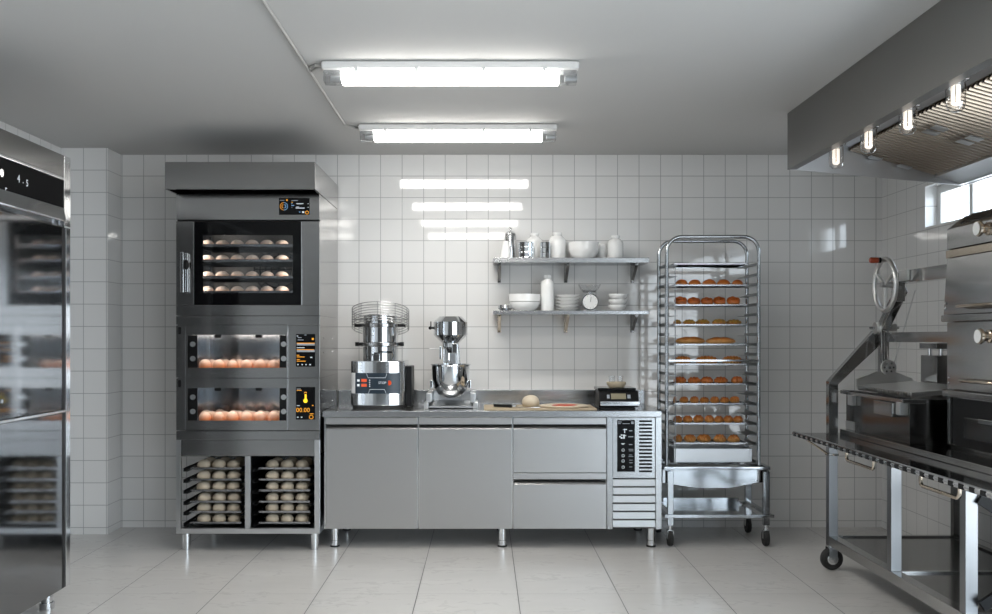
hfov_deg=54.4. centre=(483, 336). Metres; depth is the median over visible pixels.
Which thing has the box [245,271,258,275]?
bun
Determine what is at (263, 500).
baking tray
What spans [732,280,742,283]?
bread roll
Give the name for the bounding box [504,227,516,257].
pepper mill
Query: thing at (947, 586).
shelf
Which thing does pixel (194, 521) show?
baking tray
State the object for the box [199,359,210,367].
bun
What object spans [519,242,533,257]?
cup
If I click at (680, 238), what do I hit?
rack
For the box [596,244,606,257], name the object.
jar
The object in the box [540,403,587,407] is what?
pizza base
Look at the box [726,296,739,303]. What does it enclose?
bun
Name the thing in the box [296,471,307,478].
dough ball
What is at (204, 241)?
bun
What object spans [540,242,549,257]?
cup
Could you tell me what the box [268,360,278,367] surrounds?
bun
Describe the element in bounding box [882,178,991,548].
wall
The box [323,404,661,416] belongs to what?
countertop
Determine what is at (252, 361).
bun
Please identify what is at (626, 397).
digital scale
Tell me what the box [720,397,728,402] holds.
croissant
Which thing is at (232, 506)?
dough ball
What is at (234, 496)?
dough ball
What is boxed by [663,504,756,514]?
shelf
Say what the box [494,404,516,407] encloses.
kitchen knife
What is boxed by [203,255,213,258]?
bun
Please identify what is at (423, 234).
wall
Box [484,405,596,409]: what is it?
board
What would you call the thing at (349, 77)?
diffuser
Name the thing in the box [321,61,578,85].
ceiling lamp
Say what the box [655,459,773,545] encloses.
trolley
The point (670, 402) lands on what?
baking tray
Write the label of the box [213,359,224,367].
bun
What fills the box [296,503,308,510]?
dough ball
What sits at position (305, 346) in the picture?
oven
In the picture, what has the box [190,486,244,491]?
baking tray
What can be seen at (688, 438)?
loaf
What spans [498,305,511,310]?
dish
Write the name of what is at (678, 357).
croissant
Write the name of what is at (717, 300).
bun
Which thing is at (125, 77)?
ceiling
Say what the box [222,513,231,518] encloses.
dough ball
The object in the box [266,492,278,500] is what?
dough ball
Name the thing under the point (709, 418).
bread roll
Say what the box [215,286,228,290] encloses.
bun
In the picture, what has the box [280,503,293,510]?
dough ball
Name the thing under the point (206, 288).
bun
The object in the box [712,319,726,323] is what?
pastry
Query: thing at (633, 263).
steel shelf
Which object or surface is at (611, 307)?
bowl
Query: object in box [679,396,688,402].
croissant
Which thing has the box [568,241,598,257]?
bowl
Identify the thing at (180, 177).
hood
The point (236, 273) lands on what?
bun
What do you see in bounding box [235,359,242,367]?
bun
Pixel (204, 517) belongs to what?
dough ball
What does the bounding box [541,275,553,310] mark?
bottle
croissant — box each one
[674,356,689,362]
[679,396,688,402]
[690,396,698,402]
[696,356,716,362]
[700,397,708,402]
[710,396,719,402]
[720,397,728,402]
[723,356,740,362]
[729,396,739,402]
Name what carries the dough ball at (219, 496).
on the baking tray at (195, 500)
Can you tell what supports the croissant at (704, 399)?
on the baking tray at (670, 402)
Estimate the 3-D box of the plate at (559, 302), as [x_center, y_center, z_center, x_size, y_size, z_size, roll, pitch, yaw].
[0.596,-0.241,6.837,0.174,0.019,0.174,0,0,0]
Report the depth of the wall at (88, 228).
6.74 m
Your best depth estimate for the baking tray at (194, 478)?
6.29 m
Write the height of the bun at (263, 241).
0.049 m
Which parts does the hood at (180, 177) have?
drip rail, filter panel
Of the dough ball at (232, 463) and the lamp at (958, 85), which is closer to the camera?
the lamp at (958, 85)
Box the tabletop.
[803,433,991,489]
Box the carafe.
[500,241,510,257]
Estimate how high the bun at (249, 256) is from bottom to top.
0.049 m
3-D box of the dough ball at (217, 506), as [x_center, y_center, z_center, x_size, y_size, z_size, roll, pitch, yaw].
[-1.745,1.117,6.351,0.085,0.055,0.085,0,0,44]
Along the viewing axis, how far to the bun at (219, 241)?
6.32 m
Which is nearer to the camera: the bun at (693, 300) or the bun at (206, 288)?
the bun at (206, 288)
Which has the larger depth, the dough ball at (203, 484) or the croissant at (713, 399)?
the croissant at (713, 399)
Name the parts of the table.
leg, pull handle, leg, cross rail, rail, pull handle, cross rail, leg, leg, rail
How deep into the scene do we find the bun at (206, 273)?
6.32 m
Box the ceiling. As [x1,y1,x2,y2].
[0,0,940,154]
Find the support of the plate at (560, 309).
on the steel shelf at (633, 314)
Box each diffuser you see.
[341,69,558,85]
[374,130,541,141]
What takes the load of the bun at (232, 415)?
in the oven at (301, 403)
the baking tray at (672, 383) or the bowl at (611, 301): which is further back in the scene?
the bowl at (611, 301)
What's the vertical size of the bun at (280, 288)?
0.050 m
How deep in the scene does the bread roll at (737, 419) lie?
6.54 m
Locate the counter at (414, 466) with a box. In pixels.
[323,390,661,546]
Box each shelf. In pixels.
[493,258,649,282]
[493,311,649,332]
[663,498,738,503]
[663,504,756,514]
[840,537,991,569]
[906,574,991,611]
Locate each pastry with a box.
[673,376,685,382]
[683,319,694,323]
[688,377,700,382]
[696,319,709,323]
[701,376,712,382]
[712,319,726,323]
[714,376,727,382]
[726,319,741,323]
[731,376,742,382]
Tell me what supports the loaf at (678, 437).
on the baking tray at (712, 441)
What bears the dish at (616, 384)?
on the digital scale at (626, 397)
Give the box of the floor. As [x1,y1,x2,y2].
[21,527,940,613]
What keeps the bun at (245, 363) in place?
in the oven at (305, 346)
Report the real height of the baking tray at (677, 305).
0.012 m
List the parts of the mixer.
stand arm, stand plate, splash rod, stand rail, stand arm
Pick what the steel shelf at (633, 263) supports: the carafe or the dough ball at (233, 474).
the carafe
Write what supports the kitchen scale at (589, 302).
on the steel shelf at (633, 314)
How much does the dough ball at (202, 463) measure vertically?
0.056 m
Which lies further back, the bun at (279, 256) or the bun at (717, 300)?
the bun at (717, 300)
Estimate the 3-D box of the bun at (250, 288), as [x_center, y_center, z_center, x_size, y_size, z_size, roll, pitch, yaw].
[-1.524,-0.311,6.348,0.090,0.050,0.090,0,0,-3]
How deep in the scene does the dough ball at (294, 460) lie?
6.46 m
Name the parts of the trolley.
leg, frame, shelf frame, leg, leg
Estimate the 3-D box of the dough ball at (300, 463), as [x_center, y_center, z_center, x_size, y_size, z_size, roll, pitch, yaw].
[-1.198,0.834,6.351,0.084,0.054,0.084,0,0,-22]
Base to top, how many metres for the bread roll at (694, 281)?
0.046 m
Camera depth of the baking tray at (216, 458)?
6.29 m
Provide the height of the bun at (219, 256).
0.048 m
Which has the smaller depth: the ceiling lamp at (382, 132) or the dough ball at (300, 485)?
the ceiling lamp at (382, 132)
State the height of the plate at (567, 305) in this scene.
0.019 m
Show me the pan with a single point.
(684, 453)
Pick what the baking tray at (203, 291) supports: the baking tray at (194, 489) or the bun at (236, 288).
the bun at (236, 288)
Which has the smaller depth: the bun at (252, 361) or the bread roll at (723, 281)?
the bun at (252, 361)
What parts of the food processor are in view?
control panel, lever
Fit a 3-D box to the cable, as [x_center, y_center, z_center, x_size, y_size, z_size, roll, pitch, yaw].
[-0.825,-1.310,3.417,0.090,0.023,5.261,0,0,0]
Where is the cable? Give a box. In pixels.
[261,0,357,128]
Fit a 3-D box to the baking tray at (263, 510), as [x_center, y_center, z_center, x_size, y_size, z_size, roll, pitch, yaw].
[-1.303,1.141,6.572,0.337,0.014,0.562,0,0,0]
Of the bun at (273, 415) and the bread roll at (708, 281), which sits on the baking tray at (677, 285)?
the bread roll at (708, 281)
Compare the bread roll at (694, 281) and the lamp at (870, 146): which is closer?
the lamp at (870, 146)
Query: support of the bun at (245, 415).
in the oven at (301, 403)
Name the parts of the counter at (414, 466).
leg, handle rail, door, handle rail, door, leg, handle rail, handle rail, drawer, drawer, corner post, touch panel, control plate, leg, corner post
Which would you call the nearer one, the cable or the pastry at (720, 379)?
the cable
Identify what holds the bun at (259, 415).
in the oven at (301, 403)
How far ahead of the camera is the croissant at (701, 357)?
6.54 m
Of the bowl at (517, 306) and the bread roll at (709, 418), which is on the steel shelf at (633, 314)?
the bowl at (517, 306)
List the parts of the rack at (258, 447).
leg, plate, panel, leg, panel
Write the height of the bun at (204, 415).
0.062 m
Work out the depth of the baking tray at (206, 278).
6.29 m
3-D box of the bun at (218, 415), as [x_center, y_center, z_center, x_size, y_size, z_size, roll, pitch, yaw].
[-1.739,0.519,6.319,0.074,0.061,0.074,0,0,-1]
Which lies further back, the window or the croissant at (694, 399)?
the croissant at (694, 399)
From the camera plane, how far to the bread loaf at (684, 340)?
6.52 m
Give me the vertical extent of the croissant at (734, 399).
0.050 m
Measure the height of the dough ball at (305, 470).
0.055 m
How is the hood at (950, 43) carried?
hanging from the ceiling
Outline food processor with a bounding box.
[351,301,413,408]
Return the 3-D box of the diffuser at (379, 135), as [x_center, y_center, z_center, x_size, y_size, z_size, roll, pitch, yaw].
[-0.162,-1.254,6.042,1.045,0.057,0.104,0,0,0]
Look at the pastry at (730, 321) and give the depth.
6.54 m
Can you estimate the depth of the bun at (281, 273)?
6.32 m
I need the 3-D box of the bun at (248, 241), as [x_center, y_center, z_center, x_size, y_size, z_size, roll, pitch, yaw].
[-1.526,-0.615,6.348,0.090,0.049,0.090,0,0,-20]
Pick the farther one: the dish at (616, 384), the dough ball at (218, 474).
the dish at (616, 384)
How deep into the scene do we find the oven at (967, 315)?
4.50 m
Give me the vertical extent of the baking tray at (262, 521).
0.014 m
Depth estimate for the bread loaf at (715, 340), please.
6.52 m
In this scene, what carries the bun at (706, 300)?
on the baking tray at (677, 305)
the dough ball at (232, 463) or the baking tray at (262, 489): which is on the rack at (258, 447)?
the baking tray at (262, 489)
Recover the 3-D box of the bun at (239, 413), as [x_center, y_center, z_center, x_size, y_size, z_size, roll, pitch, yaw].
[-1.629,0.519,6.411,0.073,0.060,0.073,0,0,34]
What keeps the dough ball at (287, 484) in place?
on the baking tray at (262, 489)
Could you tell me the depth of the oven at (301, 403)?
6.21 m
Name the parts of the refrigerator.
door, door, control panel, panel, handle, leg, frame, frame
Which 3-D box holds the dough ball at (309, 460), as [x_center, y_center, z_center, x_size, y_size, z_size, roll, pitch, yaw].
[-1.192,0.833,6.485,0.087,0.056,0.087,0,0,23]
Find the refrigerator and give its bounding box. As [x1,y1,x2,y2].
[0,128,69,613]
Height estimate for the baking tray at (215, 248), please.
0.018 m
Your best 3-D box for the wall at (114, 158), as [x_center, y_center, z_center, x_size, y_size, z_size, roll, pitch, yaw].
[-2.791,0.028,6.862,0.324,2.700,0.250,0,0,0]
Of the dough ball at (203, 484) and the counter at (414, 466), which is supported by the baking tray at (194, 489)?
the dough ball at (203, 484)
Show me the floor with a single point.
(125, 570)
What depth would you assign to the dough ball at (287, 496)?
6.32 m
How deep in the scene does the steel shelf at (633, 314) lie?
6.71 m
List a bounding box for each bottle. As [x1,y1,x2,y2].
[526,233,541,257]
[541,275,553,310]
[549,232,565,257]
[607,235,622,257]
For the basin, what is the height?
0.118 m
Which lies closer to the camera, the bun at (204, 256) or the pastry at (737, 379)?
the bun at (204, 256)
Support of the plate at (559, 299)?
on the plate at (559, 302)
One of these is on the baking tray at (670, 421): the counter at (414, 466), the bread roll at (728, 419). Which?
the bread roll at (728, 419)
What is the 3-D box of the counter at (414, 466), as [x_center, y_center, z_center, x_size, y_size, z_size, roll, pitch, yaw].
[0.054,0.879,6.633,2.210,0.995,0.703,0,0,0]
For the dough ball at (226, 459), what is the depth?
6.46 m
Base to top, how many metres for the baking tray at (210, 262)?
0.018 m
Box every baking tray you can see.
[190,457,244,468]
[190,468,244,480]
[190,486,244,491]
[190,489,244,502]
[190,507,244,512]
[190,513,244,523]
[203,244,292,252]
[203,259,292,266]
[203,276,292,281]
[203,291,292,292]
[258,457,313,468]
[258,467,313,480]
[258,478,313,491]
[258,489,313,502]
[258,500,313,512]
[258,510,313,523]
[669,304,747,306]
[669,324,747,325]
[669,343,747,344]
[669,363,747,364]
[669,382,747,384]
[669,401,747,404]
[669,420,747,423]
[669,439,747,443]
[670,263,747,266]
[670,284,747,287]
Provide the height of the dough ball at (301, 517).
0.058 m
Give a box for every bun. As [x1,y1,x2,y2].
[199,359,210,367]
[199,411,210,419]
[203,240,213,243]
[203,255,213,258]
[203,271,213,275]
[203,286,213,290]
[208,411,215,419]
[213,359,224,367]
[213,412,223,419]
[215,271,228,275]
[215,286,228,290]
[216,240,228,243]
[216,255,228,258]
[222,359,228,367]
[222,411,228,419]
[226,411,237,419]
[227,360,237,367]
[231,240,243,243]
[231,255,243,258]
[231,271,243,275]
[231,286,243,290]
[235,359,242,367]
[236,411,242,419]
[240,360,251,367]
[240,411,251,419]
[245,240,258,243]
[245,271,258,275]
[245,286,258,290]
[246,255,258,258]
[249,359,256,367]
[250,411,255,419]
[254,359,265,367]
[254,411,265,419]
[260,240,273,243]
[260,286,273,290]
[261,255,272,258]
[261,271,273,275]
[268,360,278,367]
[268,411,279,419]
[275,271,288,275]
[275,286,288,290]
[276,240,287,243]
[276,255,288,258]
[674,296,686,303]
[687,297,700,303]
[701,297,712,303]
[713,296,725,303]
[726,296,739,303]
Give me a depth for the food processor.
6.48 m
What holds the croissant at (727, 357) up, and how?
on the baking tray at (669, 363)
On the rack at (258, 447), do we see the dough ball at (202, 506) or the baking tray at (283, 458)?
the baking tray at (283, 458)
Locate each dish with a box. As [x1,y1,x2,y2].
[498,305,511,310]
[607,381,625,387]
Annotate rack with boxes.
[176,428,330,549]
[657,235,760,465]
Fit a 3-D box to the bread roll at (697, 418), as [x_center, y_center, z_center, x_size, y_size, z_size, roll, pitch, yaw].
[1.460,0.557,6.567,0.071,0.056,0.064,0,0,14]
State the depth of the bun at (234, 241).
6.32 m
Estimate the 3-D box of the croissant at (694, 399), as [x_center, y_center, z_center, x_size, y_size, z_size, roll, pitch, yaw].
[1.434,0.427,6.565,0.062,0.050,0.060,0,0,-13]
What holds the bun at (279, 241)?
on the baking tray at (215, 248)
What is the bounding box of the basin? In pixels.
[662,461,756,487]
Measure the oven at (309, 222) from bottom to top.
0.783 m
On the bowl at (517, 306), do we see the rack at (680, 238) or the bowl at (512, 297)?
the bowl at (512, 297)
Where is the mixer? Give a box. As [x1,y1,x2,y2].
[424,316,477,408]
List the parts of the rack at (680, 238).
stop rod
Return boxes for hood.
[165,162,337,208]
[787,0,991,185]
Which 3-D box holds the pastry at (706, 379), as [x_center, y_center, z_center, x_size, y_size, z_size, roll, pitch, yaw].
[1.516,0.293,6.563,0.088,0.053,0.074,0,0,-11]
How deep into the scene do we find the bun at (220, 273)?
6.32 m
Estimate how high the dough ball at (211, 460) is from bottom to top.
0.054 m
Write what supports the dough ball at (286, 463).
on the baking tray at (283, 458)
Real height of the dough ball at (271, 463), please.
0.054 m
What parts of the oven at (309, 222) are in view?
handle, panel, handle plate, edge trim, door, panel, header panel, edge trim, panel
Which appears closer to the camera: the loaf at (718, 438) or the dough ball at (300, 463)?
the dough ball at (300, 463)
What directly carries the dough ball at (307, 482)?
on the baking tray at (262, 489)
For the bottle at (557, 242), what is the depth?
6.82 m
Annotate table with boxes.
[792,429,991,613]
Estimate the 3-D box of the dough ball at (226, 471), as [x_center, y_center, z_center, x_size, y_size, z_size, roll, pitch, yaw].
[-1.740,0.908,6.486,0.083,0.053,0.083,0,0,-32]
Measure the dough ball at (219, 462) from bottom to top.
0.057 m
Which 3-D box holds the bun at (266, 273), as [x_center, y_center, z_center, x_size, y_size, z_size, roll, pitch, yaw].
[-1.426,-0.408,6.346,0.088,0.048,0.088,0,0,-8]
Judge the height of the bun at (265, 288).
0.049 m
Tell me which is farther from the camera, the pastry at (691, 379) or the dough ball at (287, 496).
the pastry at (691, 379)
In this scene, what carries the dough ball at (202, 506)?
on the baking tray at (194, 510)
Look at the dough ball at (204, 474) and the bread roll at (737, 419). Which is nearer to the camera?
the dough ball at (204, 474)
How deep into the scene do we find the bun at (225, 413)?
6.38 m
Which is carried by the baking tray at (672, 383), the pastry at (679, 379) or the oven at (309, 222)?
the pastry at (679, 379)
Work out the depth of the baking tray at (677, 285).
6.49 m
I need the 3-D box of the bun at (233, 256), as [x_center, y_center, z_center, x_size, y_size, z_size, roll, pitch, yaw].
[-1.621,-0.517,6.346,0.092,0.050,0.092,0,0,-36]
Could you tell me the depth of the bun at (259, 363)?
6.29 m
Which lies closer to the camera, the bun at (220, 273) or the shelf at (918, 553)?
the shelf at (918, 553)
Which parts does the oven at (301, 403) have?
panel, edge trim, door, edge trim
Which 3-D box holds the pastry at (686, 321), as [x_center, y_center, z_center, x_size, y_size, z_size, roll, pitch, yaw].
[1.397,-0.101,6.564,0.085,0.042,0.065,0,0,25]
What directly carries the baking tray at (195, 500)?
on the rack at (258, 447)
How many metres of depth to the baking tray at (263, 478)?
6.29 m
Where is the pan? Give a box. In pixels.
[669,445,751,461]
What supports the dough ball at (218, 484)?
on the baking tray at (194, 489)
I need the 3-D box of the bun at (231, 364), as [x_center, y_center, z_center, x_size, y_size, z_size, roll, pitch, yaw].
[-1.649,0.180,6.316,0.071,0.058,0.071,0,0,12]
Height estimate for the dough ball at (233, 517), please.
0.053 m
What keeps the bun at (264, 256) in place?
on the baking tray at (210, 262)
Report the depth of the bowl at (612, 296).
6.79 m
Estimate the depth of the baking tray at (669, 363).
6.49 m
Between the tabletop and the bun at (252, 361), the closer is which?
the tabletop
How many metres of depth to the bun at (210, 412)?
6.38 m
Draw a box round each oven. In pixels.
[176,194,337,317]
[176,316,337,377]
[176,374,337,429]
[941,208,991,455]
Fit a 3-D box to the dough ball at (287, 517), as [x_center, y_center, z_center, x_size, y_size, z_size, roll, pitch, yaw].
[-1.294,1.190,6.352,0.084,0.054,0.084,0,0,43]
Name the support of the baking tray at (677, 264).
on the rack at (680, 238)
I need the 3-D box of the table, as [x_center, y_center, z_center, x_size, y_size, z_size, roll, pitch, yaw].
[2.345,0.958,4.625,1.012,0.837,2.275,0,0,0]
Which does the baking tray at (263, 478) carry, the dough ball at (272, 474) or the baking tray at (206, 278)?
the dough ball at (272, 474)
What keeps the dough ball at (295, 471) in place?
on the baking tray at (263, 478)
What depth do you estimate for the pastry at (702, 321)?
6.54 m
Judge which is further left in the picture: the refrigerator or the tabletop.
the refrigerator
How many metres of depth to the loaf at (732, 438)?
6.54 m
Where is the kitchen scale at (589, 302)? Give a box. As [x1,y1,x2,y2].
[578,284,600,310]
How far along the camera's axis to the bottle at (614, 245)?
6.80 m
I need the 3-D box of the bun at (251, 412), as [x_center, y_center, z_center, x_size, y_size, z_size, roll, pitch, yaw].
[-1.536,0.520,6.411,0.072,0.059,0.072,0,0,0]
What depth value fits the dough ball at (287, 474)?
6.32 m
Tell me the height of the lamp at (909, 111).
0.163 m
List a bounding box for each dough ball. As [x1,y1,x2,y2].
[197,459,210,466]
[197,470,210,478]
[197,481,210,488]
[197,503,210,510]
[197,513,210,521]
[198,492,210,500]
[206,457,215,465]
[206,469,216,476]
[212,459,225,466]
[212,470,225,478]
[212,481,225,488]
[212,492,225,500]
[212,503,225,510]
[212,513,225,521]
[221,457,230,465]
[221,469,230,476]
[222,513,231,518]
[227,459,239,466]
[227,470,240,478]
[227,481,240,488]
[227,492,240,500]
[227,503,240,510]
[228,514,240,521]
[234,511,244,518]
[235,457,244,465]
[235,469,244,476]
[265,470,278,478]
[265,503,278,510]
[266,459,278,466]
[266,481,278,488]
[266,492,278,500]
[266,513,278,521]
[273,457,282,465]
[273,469,283,476]
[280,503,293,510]
[281,459,293,466]
[281,470,293,478]
[281,481,293,488]
[281,492,293,500]
[281,513,293,521]
[287,469,298,476]
[288,457,297,465]
[295,492,308,500]
[295,513,308,521]
[296,459,308,466]
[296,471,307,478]
[296,481,307,488]
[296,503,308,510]
[301,469,312,476]
[302,457,312,465]
[303,480,312,486]
[522,395,539,406]
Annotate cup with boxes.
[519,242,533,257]
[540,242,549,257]
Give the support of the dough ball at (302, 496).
on the baking tray at (263, 500)
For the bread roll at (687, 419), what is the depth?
6.54 m
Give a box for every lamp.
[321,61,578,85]
[358,124,556,141]
[829,143,845,168]
[860,125,879,153]
[899,104,919,134]
[945,77,969,112]
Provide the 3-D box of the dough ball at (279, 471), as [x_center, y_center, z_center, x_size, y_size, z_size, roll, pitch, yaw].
[-1.389,0.907,6.485,0.084,0.054,0.084,0,0,29]
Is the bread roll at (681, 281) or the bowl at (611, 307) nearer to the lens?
the bread roll at (681, 281)
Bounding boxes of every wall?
[0,121,60,153]
[61,148,107,533]
[108,148,120,533]
[121,155,881,526]
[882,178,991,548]
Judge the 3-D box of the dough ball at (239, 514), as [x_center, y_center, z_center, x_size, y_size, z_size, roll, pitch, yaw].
[-1.640,1.188,6.485,0.089,0.057,0.089,0,0,31]
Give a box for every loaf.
[673,434,681,441]
[676,337,704,343]
[684,434,695,441]
[697,434,710,441]
[705,337,735,343]
[713,434,726,441]
[727,434,739,441]
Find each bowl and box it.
[430,363,470,397]
[509,294,540,301]
[509,302,539,310]
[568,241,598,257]
[608,299,627,304]
[608,305,626,310]
[609,294,627,298]
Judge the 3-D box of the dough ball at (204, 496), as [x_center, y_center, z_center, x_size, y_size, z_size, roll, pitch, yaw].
[-1.841,1.051,6.353,0.086,0.055,0.086,0,0,-19]
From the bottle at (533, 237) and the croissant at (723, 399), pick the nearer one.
the croissant at (723, 399)
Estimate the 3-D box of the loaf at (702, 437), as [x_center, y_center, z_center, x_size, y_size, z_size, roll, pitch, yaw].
[1.496,0.689,6.563,0.094,0.059,0.076,0,0,11]
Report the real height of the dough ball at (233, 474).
0.056 m
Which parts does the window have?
sill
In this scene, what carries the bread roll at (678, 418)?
on the baking tray at (670, 421)
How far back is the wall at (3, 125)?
6.27 m
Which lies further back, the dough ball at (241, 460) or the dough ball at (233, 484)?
the dough ball at (241, 460)
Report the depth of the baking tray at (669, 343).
6.49 m
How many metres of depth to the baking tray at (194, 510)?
6.29 m
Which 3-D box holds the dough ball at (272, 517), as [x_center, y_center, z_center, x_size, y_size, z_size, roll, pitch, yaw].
[-1.396,1.188,6.352,0.088,0.056,0.088,0,0,37]
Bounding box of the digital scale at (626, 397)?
[594,386,639,408]
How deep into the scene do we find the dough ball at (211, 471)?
6.46 m
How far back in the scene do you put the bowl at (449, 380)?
6.53 m
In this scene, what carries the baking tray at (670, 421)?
on the rack at (680, 238)
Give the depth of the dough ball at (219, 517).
6.32 m
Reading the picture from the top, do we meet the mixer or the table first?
the mixer
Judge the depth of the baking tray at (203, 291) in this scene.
6.29 m
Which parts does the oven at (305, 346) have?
panel, edge trim, door, edge trim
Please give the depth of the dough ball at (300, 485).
6.32 m
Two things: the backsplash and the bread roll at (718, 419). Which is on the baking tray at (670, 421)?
the bread roll at (718, 419)
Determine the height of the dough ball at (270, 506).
0.056 m
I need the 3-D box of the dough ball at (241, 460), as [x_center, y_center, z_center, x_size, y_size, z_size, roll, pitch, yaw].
[-1.640,0.834,6.488,0.085,0.055,0.085,0,0,2]
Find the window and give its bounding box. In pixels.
[925,178,991,228]
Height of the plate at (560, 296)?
0.019 m
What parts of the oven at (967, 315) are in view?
door, door, ash door, handle, handle, knob, knob, ash panel, knob, knob, ash handle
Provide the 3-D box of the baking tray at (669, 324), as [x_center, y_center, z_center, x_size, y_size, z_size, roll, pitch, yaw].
[1.526,-0.082,6.599,0.496,0.012,0.217,0,0,0]
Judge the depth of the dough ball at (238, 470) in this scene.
6.46 m
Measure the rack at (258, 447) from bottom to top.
0.773 m
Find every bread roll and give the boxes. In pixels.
[673,416,681,422]
[676,279,687,283]
[683,415,692,422]
[688,279,700,283]
[693,415,703,422]
[702,279,715,283]
[704,415,713,422]
[714,416,723,422]
[717,279,729,283]
[724,415,732,422]
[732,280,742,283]
[733,416,742,422]
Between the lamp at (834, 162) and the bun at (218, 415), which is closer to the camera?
the lamp at (834, 162)
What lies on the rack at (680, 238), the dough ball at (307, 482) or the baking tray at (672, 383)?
the baking tray at (672, 383)
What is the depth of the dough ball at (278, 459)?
6.46 m
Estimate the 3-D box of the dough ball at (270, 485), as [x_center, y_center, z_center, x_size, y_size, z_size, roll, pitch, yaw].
[-1.394,0.978,6.351,0.085,0.055,0.085,0,0,-11]
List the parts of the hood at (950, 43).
handle, panel, handle, panel, handle, handle, handle, handle, wall panel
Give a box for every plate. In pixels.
[556,295,579,297]
[556,298,579,300]
[556,304,579,307]
[556,308,579,310]
[557,301,579,304]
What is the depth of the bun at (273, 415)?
6.29 m
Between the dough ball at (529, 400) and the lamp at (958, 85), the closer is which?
the lamp at (958, 85)
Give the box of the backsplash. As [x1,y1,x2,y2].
[339,390,643,403]
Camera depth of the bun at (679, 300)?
6.53 m
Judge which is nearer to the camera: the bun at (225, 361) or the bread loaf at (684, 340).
the bun at (225, 361)
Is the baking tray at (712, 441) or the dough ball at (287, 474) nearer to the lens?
the dough ball at (287, 474)
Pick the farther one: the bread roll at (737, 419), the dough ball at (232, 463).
the bread roll at (737, 419)

